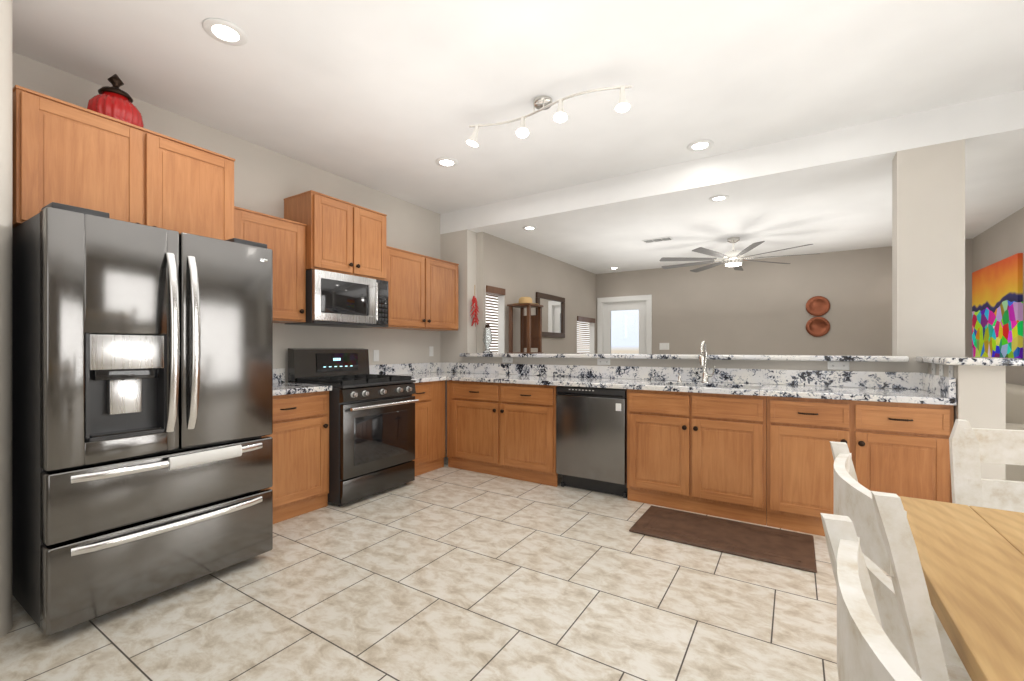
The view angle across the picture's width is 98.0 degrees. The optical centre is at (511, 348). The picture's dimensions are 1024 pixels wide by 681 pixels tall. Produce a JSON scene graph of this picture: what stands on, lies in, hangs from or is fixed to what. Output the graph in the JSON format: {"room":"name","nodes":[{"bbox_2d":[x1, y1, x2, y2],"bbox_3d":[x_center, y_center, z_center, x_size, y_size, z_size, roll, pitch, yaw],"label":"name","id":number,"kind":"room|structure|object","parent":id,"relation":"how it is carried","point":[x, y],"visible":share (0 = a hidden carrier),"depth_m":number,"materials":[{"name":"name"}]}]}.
{"room":"kitchen","nodes":[
{"label":"kitchen","id":0,"kind":"room"},
{"bbox_2d":[0,0,11,637],"bbox_3d":[-2.472,-0.210,2.010,0.832,2.800,0.185,0,0,32],"label":"wall","id":1,"kind":"structure","parent":0,"point":[5,317],"depth_m":1.85,"materials":[{"name":"paint"}]},
{"bbox_2d":[12,52,439,382],"bbox_3d":[-2.834,-0.210,2.402,0.200,2.800,7.420,0,0,32],"label":"wall","id":2,"kind":"structure","parent":0,"point":[267,181],"depth_m":3.74,"materials":[{"name":"paint"}]},
{"bbox_2d":[12,85,234,239],"bbox_3d":[-2.228,-0.883,2.557,0.652,0.622,0.938,0,0,32],"label":"upper cabinet","id":3,"kind":"object","parent":2,"relation":"attached to","point":[66,153],"visible":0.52,"depth_m":2.29,"materials":[{"name":"brown wood"}]},
{"bbox_2d":[87,74,143,127],"bbox_3d":[-2.226,-1.369,2.502,0.242,0.350,0.242,0,0,32],"label":"jar","id":4,"kind":"object","parent":3,"relation":"on","point":[114,100],"visible":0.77,"depth_m":2.44,"materials":[{"name":"red ceramic"}]},
{"bbox_2d":[234,206,306,322],"bbox_3d":[-1.897,-0.597,3.347,0.364,0.774,0.588,0,0,32],"label":"upper cabinet","id":5,"kind":"object","parent":2,"relation":"attached to","point":[284,240],"visible":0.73,"depth_m":3.35,"materials":[{"name":"brown wood"}]},
{"bbox_2d":[284,190,386,280],"bbox_3d":[-1.508,-0.937,3.900,0.427,0.614,0.768,0,0,32],"label":"upper cabinet","id":6,"kind":"object","parent":2,"relation":"attached to","point":[344,237],"visible":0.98,"depth_m":3.70,"materials":[{"name":"brown wood"}]},
{"bbox_2d":[284,269,387,327],"bbox_3d":[-1.492,-0.413,3.890,0.466,0.423,0.754,0,0,32],"label":"microwave","id":7,"kind":"object","parent":6,"relation":"attached to","point":[333,299],"visible":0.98,"depth_m":3.71,"materials":[{"name":"silver metal"}]},
{"bbox_2d":[373,350,378,360],"bbox_3d":[-1.373,0.070,4.508,0.008,0.115,0.070,0,0,32],"label":"electrical outlet","id":8,"kind":"object","parent":2,"relation":"attached to","point":[375,355],"visible":1,"depth_m":4.50,"materials":[{"name":"white plastic"}]},
{"bbox_2d":[372,246,458,330],"bbox_3d":[-1.029,-0.592,4.715,0.364,0.764,1.128,0,0,32],"label":"upper cabinet","id":9,"kind":"object","parent":2,"relation":"attached to","point":[422,292],"visible":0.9,"depth_m":4.58,"materials":[{"name":"brown wood"}]},
{"bbox_2d":[429,346,432,355],"bbox_3d":[-0.939,0.030,5.191,0.008,0.115,0.070,0,0,32],"label":"light switch","id":10,"kind":"object","parent":2,"relation":"attached to","point":[430,350],"visible":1,"depth_m":5.18,"materials":[{"name":"white plastic"}]},
{"bbox_2d":[0,449,891,680],"bbox_3d":[0.464,1.220,2.513,6.050,0.060,11.140,0,0,32],"label":"floor","id":11,"kind":"structure","parent":0,"point":[445,573],"depth_m":2.04,"materials":[{"name":"tile"}]},
{"bbox_2d":[12,202,272,635],"bbox_3d":[-1.996,0.299,2.397,1.081,1.782,0.908,0,0,32],"label":"fridge","id":12,"kind":"object","parent":11,"relation":"on","point":[142,409],"visible":0.96,"depth_m":2.01,"materials":[{"name":"black metal"}]},
{"bbox_2d":[266,391,328,523],"bbox_3d":[-1.795,0.752,3.229,0.662,0.875,0.670,0,0,32],"label":"base cabinet","id":13,"kind":"object","parent":11,"relation":"on","point":[299,435],"visible":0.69,"depth_m":3.15,"materials":[{"name":"brown wood"}]},
{"bbox_2d":[273,368,331,395],"bbox_3d":[-1.800,0.237,3.231,0.652,0.152,0.670,0,0,32],"label":"countertop","id":14,"kind":"structure","parent":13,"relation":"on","point":[281,386],"depth_m":3.26,"materials":[{"name":"stone"}]},
{"bbox_2d":[288,348,418,505],"bbox_3d":[-1.319,0.593,3.780,0.774,1.195,0.754,0,0,32],"label":"range","id":15,"kind":"object","parent":11,"relation":"on","point":[371,434],"visible":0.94,"depth_m":3.60,"materials":[{"name":"black metal"}]},
{"bbox_2d":[412,380,444,475],"bbox_3d":[-1.054,0.752,4.397,0.662,0.875,0.555,0,0,32],"label":"base cabinet","id":16,"kind":"object","parent":11,"relation":"on","point":[430,430],"visible":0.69,"depth_m":4.27,"materials":[{"name":"brown wood"}]},
{"bbox_2d":[369,362,444,382],"bbox_3d":[-1.067,0.237,4.381,0.658,0.152,0.510,0,0,32],"label":"countertop","id":17,"kind":"structure","parent":16,"relation":"on","point":[420,372],"depth_m":4.74,"materials":[{"name":"stone"}]},
{"bbox_2d":[447,380,557,486],"bbox_3d":[0.010,0.752,4.383,1.220,0.875,0.662,0,0,32],"label":"base cabinet","id":18,"kind":"object","parent":11,"relation":"on","point":[507,430],"visible":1,"depth_m":4.09,"materials":[{"name":"brown wood"}]},
{"bbox_2d":[445,362,956,404],"bbox_3d":[0.796,0.237,3.888,4.332,0.152,0.655,0,0,32],"label":"countertop","id":19,"kind":"structure","parent":18,"relation":"on","point":[914,387],"depth_m":3.44,"materials":[{"name":"stone"}]},
{"bbox_2d":[677,341,714,382],"bbox_3d":[1.472,0.107,3.608,0.299,0.337,0.228,0,0,32],"label":"faucet","id":20,"kind":"object","parent":19,"relation":"on","point":[702,362],"visible":1,"depth_m":3.61,"materials":[{"name":"silver metal"}]},
{"bbox_2d":[507,297,542,352],"bbox_3d":[0.170,0.267,5.624,0.350,1.846,0.350,0,0,32],"label":"stand","id":21,"kind":"object","parent":11,"relation":"on","point":[530,331],"visible":0.58,"depth_m":5.65,"materials":[{"name":"brown wood"}]},
{"bbox_2d":[556,386,627,497],"bbox_3d":[0.787,0.756,3.891,0.604,0.868,0.600,0,0,32],"label":"dishwasher","id":22,"kind":"object","parent":11,"relation":"on","point":[591,438],"visible":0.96,"depth_m":3.63,"materials":[{"name":"black metal"}]},
{"bbox_2d":[627,389,766,524],"bbox_3d":[1.450,0.752,3.469,0.950,0.875,0.662,0,0,32],"label":"base cabinet","id":23,"kind":"object","parent":11,"relation":"on","point":[704,453],"visible":0.98,"depth_m":3.19,"materials":[{"name":"brown wood"}]},
{"bbox_2d":[629,506,816,572],"bbox_3d":[1.329,1.181,2.849,1.010,0.017,0.535,0,0,32],"label":"kitchen mat","id":24,"kind":"object","parent":11,"relation":"on","point":[795,550],"visible":1,"depth_m":2.79,"materials":[{"name":"brown fabric"}]},
{"bbox_2d":[767,396,953,535],"bbox_3d":[2.236,0.752,2.970,0.910,0.875,0.662,0,0,32],"label":"base cabinet","id":25,"kind":"object","parent":11,"relation":"on","point":[901,449],"visible":0.79,"depth_m":2.73,"materials":[{"name":"brown wood"}]},
{"bbox_2d":[820,513,921,680],"bbox_3d":[0.580,0.710,0.304,0.569,0.960,0.502,0,0,24],"label":"chair","id":26,"kind":"object","parent":11,"relation":"on","point":[867,650],"visible":1,"depth_m":0.44,"materials":[{"name":"white wood"}]},
{"bbox_2d":[830,441,971,680],"bbox_3d":[0.915,0.710,0.778,0.569,0.960,0.502,0,0,28],"label":"chair","id":27,"kind":"object","parent":11,"relation":"on","point":[889,547],"visible":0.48,"depth_m":0.70,"materials":[{"name":"white wood"}]},
{"bbox_2d":[899,496,1023,680],"bbox_3d":[0.944,0.809,0.200,0.958,0.762,2.050,0,0,32],"label":"dining table","id":28,"kind":"object","parent":11,"relation":"on","point":[971,558],"visible":0.73,"depth_m":0.84,"materials":[{"name":"brown wood"}]},
{"bbox_2d":[949,419,1023,512],"bbox_3d":[1.499,0.710,1.103,0.502,0.960,0.569,0,0,32],"label":"chair","id":29,"kind":"object","parent":11,"relation":"on","point":[971,448],"visible":0.25,"depth_m":1.38,"materials":[{"name":"white wood"}]},
{"bbox_2d":[1006,383,1023,481],"bbox_3d":[4.237,0.765,3.914,0.680,0.850,2.050,0,0,32],"label":"sofa","id":30,"kind":"object","parent":11,"relation":"on","point":[1014,407],"depth_m":3.68,"materials":[{"name":"beige fabric"}]},
{"bbox_2d":[477,232,482,352],"bbox_3d":[-0.551,-0.090,5.347,0.500,2.560,0.001,0,0,32],"label":"wall","id":31,"kind":"structure","parent":0,"point":[480,290],"depth_m":5.23,"materials":[{"name":"paint"}]},
{"bbox_2d":[440,229,476,448],"bbox_3d":[-0.637,-0.090,5.295,0.410,2.560,0.180,0,0,32],"label":"wall","id":32,"kind":"structure","parent":31,"relation":"attached to","point":[459,248],"depth_m":5.18,"materials":[{"name":"paint"}]},
{"bbox_2d":[470,285,478,325],"bbox_3d":[-0.426,-0.497,5.149,0.077,0.486,0.140,0,0,32],"label":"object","id":33,"kind":"object","parent":32,"relation":"hanging from","point":[476,308],"visible":1,"depth_m":5.14,"materials":[{"name":"red"}]},
{"bbox_2d":[12,0,1023,213],"bbox_3d":[-0.581,-1.660,0.866,6.050,0.100,7.240,0,0,32],"label":"ceiling","id":34,"kind":"structure","parent":0,"point":[396,98],"depth_m":2.59,"materials":[{"name":"paint"}]},
{"bbox_2d":[202,18,247,45],"bbox_3d":[-1.455,-1.605,2.261,0.195,0.009,0.195,0,0,32],"label":"recessed light","id":35,"kind":"object","parent":34,"relation":"in","point":[224,31],"visible":1,"depth_m":2.25,"materials":[{"name":"white plastic"}]},
{"bbox_2d":[435,157,457,166],"bbox_3d":[-0.561,-1.605,3.838,0.196,0.009,0.196,0,0,32],"label":"recessed light","id":36,"kind":"object","parent":34,"relation":"in","point":[446,162],"visible":1,"depth_m":3.83,"materials":[{"name":"white plastic"}]},
{"bbox_2d":[466,85,631,146],"bbox_3d":[0.200,-1.500,2.832,1.104,0.219,0.228,0,0,32],"label":"track light","id":37,"kind":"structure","parent":34,"relation":"attached to","point":[540,103],"depth_m":2.83,"materials":[{"name":"silver metal"}]},
{"bbox_2d":[687,140,713,150],"bbox_3d":[1.488,-1.605,3.521,0.195,0.009,0.195,0,0,32],"label":"recessed light","id":38,"kind":"object","parent":34,"relation":"in","point":[700,145],"visible":1,"depth_m":3.52,"materials":[{"name":"white plastic"}]},
{"bbox_2d":[483,232,595,353],"bbox_3d":[0.528,-0.090,6.748,0.180,2.560,3.520,0,0,32],"label":"wall","id":39,"kind":"structure","parent":0,"point":[516,272],"depth_m":6.27,"materials":[{"name":"paint"}]},
{"bbox_2d":[486,285,504,352],"bbox_3d":[-0.266,-0.330,5.469,0.190,0.840,0.410,0,0,32],"label":"window blind","id":40,"kind":"structure","parent":39,"relation":"in","point":[495,308],"depth_m":5.60,"materials":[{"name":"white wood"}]},
{"bbox_2d":[536,292,564,337],"bbox_3d":[0.585,-0.485,6.635,0.035,0.630,0.890,0,0,32],"label":"wall mirror","id":41,"kind":"object","parent":39,"relation":"attached to","point":[553,316],"visible":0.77,"depth_m":6.66,"materials":[{"name":"brown mirror"}]},
{"bbox_2d":[577,316,594,353],"bbox_3d":[1.232,-0.205,7.829,0.190,0.690,0.780,0,0,32],"label":"window blind","id":42,"kind":"structure","parent":39,"relation":"in","point":[585,334],"depth_m":7.97,"materials":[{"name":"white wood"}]},
{"bbox_2d":[467,139,964,372],"bbox_3d":[1.272,-0.090,4.085,4.110,2.560,0.180,0,0,32],"label":"wall","id":43,"kind":"structure","parent":0,"point":[928,250],"depth_m":3.02,"materials":[{"name":"paint"}]},
{"bbox_2d":[502,357,512,362],"bbox_3d":[-0.050,0.124,4.811,0.130,0.062,0.008,0,0,32],"label":"outlet","id":44,"kind":"object","parent":43,"relation":"attached to","point":[507,359],"visible":1,"depth_m":4.81,"materials":[{"name":"white plastic"}]},
{"bbox_2d":[597,358,609,364],"bbox_3d":[0.870,0.124,4.226,0.130,0.062,0.008,0,0,32],"label":"outlet","id":45,"kind":"object","parent":43,"relation":"attached to","point":[603,361],"visible":1,"depth_m":4.23,"materials":[{"name":"white plastic"}]},
{"bbox_2d":[459,353,908,361],"bbox_3d":[1.157,0.070,4.222,3.870,0.039,0.470,0,0,32],"label":"bar","id":46,"kind":"object","parent":43,"relation":"on","point":[877,358],"visible":0.98,"depth_m":3.66,"materials":[{"name":"white stone"}]},
{"bbox_2d":[483,324,491,352],"bbox_3d":[-0.282,-0.116,5.118,0.116,0.330,0.116,0,0,32],"label":"glass","id":47,"kind":"object","parent":46,"relation":"on","point":[487,337],"visible":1,"depth_m":5.08,"materials":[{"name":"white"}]},
{"bbox_2d":[827,361,848,369],"bbox_3d":[2.390,0.124,3.262,0.130,0.062,0.008,0,0,32],"label":"outlet","id":48,"kind":"object","parent":43,"relation":"attached to","point":[835,365],"visible":1,"depth_m":3.26,"materials":[{"name":"white plastic"}]},
{"bbox_2d":[440,90,1023,273],"bbox_3d":[2.403,-1.540,5.569,6.050,0.340,3.900,0,0,32],"label":"ceiling","id":49,"kind":"structure","parent":0,"point":[828,191],"depth_m":4.21,"materials":[{"name":"paint"}]},
{"bbox_2d":[523,226,536,229],"bbox_3d":[0.200,-1.365,5.037,0.161,0.009,0.161,0,0,32],"label":"recessed light","id":50,"kind":"object","parent":49,"relation":"in","point":[529,227],"visible":1,"depth_m":5.03,"materials":[{"name":"white plastic"}]},
{"bbox_2d":[642,237,672,242],"bbox_3d":[1.826,-1.363,5.592,0.350,0.012,0.160,0,0,32],"label":"ceiling vent","id":51,"kind":"object","parent":49,"relation":"in","point":[657,239],"visible":1,"depth_m":5.58,"materials":[{"name":"white metal"}]},
{"bbox_2d":[709,195,728,201],"bbox_3d":[1.879,-1.365,4.043,0.161,0.009,0.161,0,0,32],"label":"recessed light","id":52,"kind":"object","parent":49,"relation":"in","point":[717,198],"visible":1,"depth_m":4.03,"materials":[{"name":"white plastic"}]},
{"bbox_2d":[659,237,819,271],"bbox_3d":[2.751,-1.199,5.535,1.786,0.342,1.767,0,0,32],"label":"ceiling fan","id":53,"kind":"object","parent":49,"relation":"hanging from","point":[733,258],"depth_m":5.48,"materials":[{"name":"silver metal"}]},
{"bbox_2d":[596,239,972,355],"bbox_3d":[3.677,-0.090,6.923,5.350,2.560,0.150,0,0,32],"label":"wall","id":54,"kind":"structure","parent":0,"point":[755,308],"depth_m":6.67,"materials":[{"name":"paint"}]},
{"bbox_2d":[597,295,651,353],"bbox_3d":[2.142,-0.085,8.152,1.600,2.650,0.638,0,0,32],"label":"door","id":55,"kind":"structure","parent":54,"relation":"attached to","point":[624,324],"depth_m":7.94,"materials":[{"name":"white"}]},
{"bbox_2d":[659,343,668,349],"bbox_3d":[2.574,-0.040,7.527,0.160,0.115,0.008,0,0,32],"label":"light switch","id":56,"kind":"object","parent":54,"relation":"attached to","point":[663,346],"visible":1,"depth_m":7.53,"materials":[{"name":"white plastic"}]},
{"bbox_2d":[928,363,1005,479],"bbox_3d":[2.706,0.640,2.677,0.180,1.100,0.660,0,0,32],"label":"wall","id":57,"kind":"structure","parent":0,"point":[981,396],"depth_m":2.39,"materials":[{"name":"paint"}]},
{"bbox_2d":[932,364,935,373],"bbox_3d":[2.716,0.132,2.872,0.008,0.072,0.075,0,0,32],"label":"light switch","id":58,"kind":"object","parent":57,"relation":"attached to","point":[933,368],"visible":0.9,"depth_m":2.85,"materials":[{"name":"white plastic"}]},
{"bbox_2d":[939,364,943,375],"bbox_3d":[2.620,0.132,2.720,0.008,0.072,0.075,0,0,32],"label":"light switch","id":59,"kind":"object","parent":57,"relation":"attached to","point":[941,369],"visible":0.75,"depth_m":2.71,"materials":[{"name":"white plastic"}]},
{"bbox_2d":[949,365,953,376],"bbox_3d":[2.513,0.132,2.551,0.008,0.072,0.075,0,0,32],"label":"light switch","id":60,"kind":"object","parent":57,"relation":"attached to","point":[951,371],"visible":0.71,"depth_m":2.53,"materials":[{"name":"white plastic"}]},
{"bbox_2d":[916,356,1023,365],"bbox_3d":[2.688,0.070,2.649,0.310,0.039,0.724,0,0,32],"label":"granite","id":61,"kind":"object","parent":57,"relation":"on","point":[971,360],"visible":1,"depth_m":2.38,"materials":[{"name":"white stone"}]},
{"bbox_2d":[973,207,1023,385],"bbox_3d":[2.933,-0.210,0.946,0.200,2.800,11.140,0,0,32],"label":"wall","id":62,"kind":"structure","parent":0,"point":[1001,240],"depth_m":4.68,"materials":[{"name":"paint"}]},
{"bbox_2d":[972,253,1022,357],"bbox_3d":[5.293,-0.410,4.884,0.035,1.040,1.320,0,0,32],"label":"canvas painting","id":63,"kind":"object","parent":62,"relation":"attached to","point":[997,309],"visible":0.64,"depth_m":4.72,"materials":[{"name":"multicoloured fabric"}]}
]}

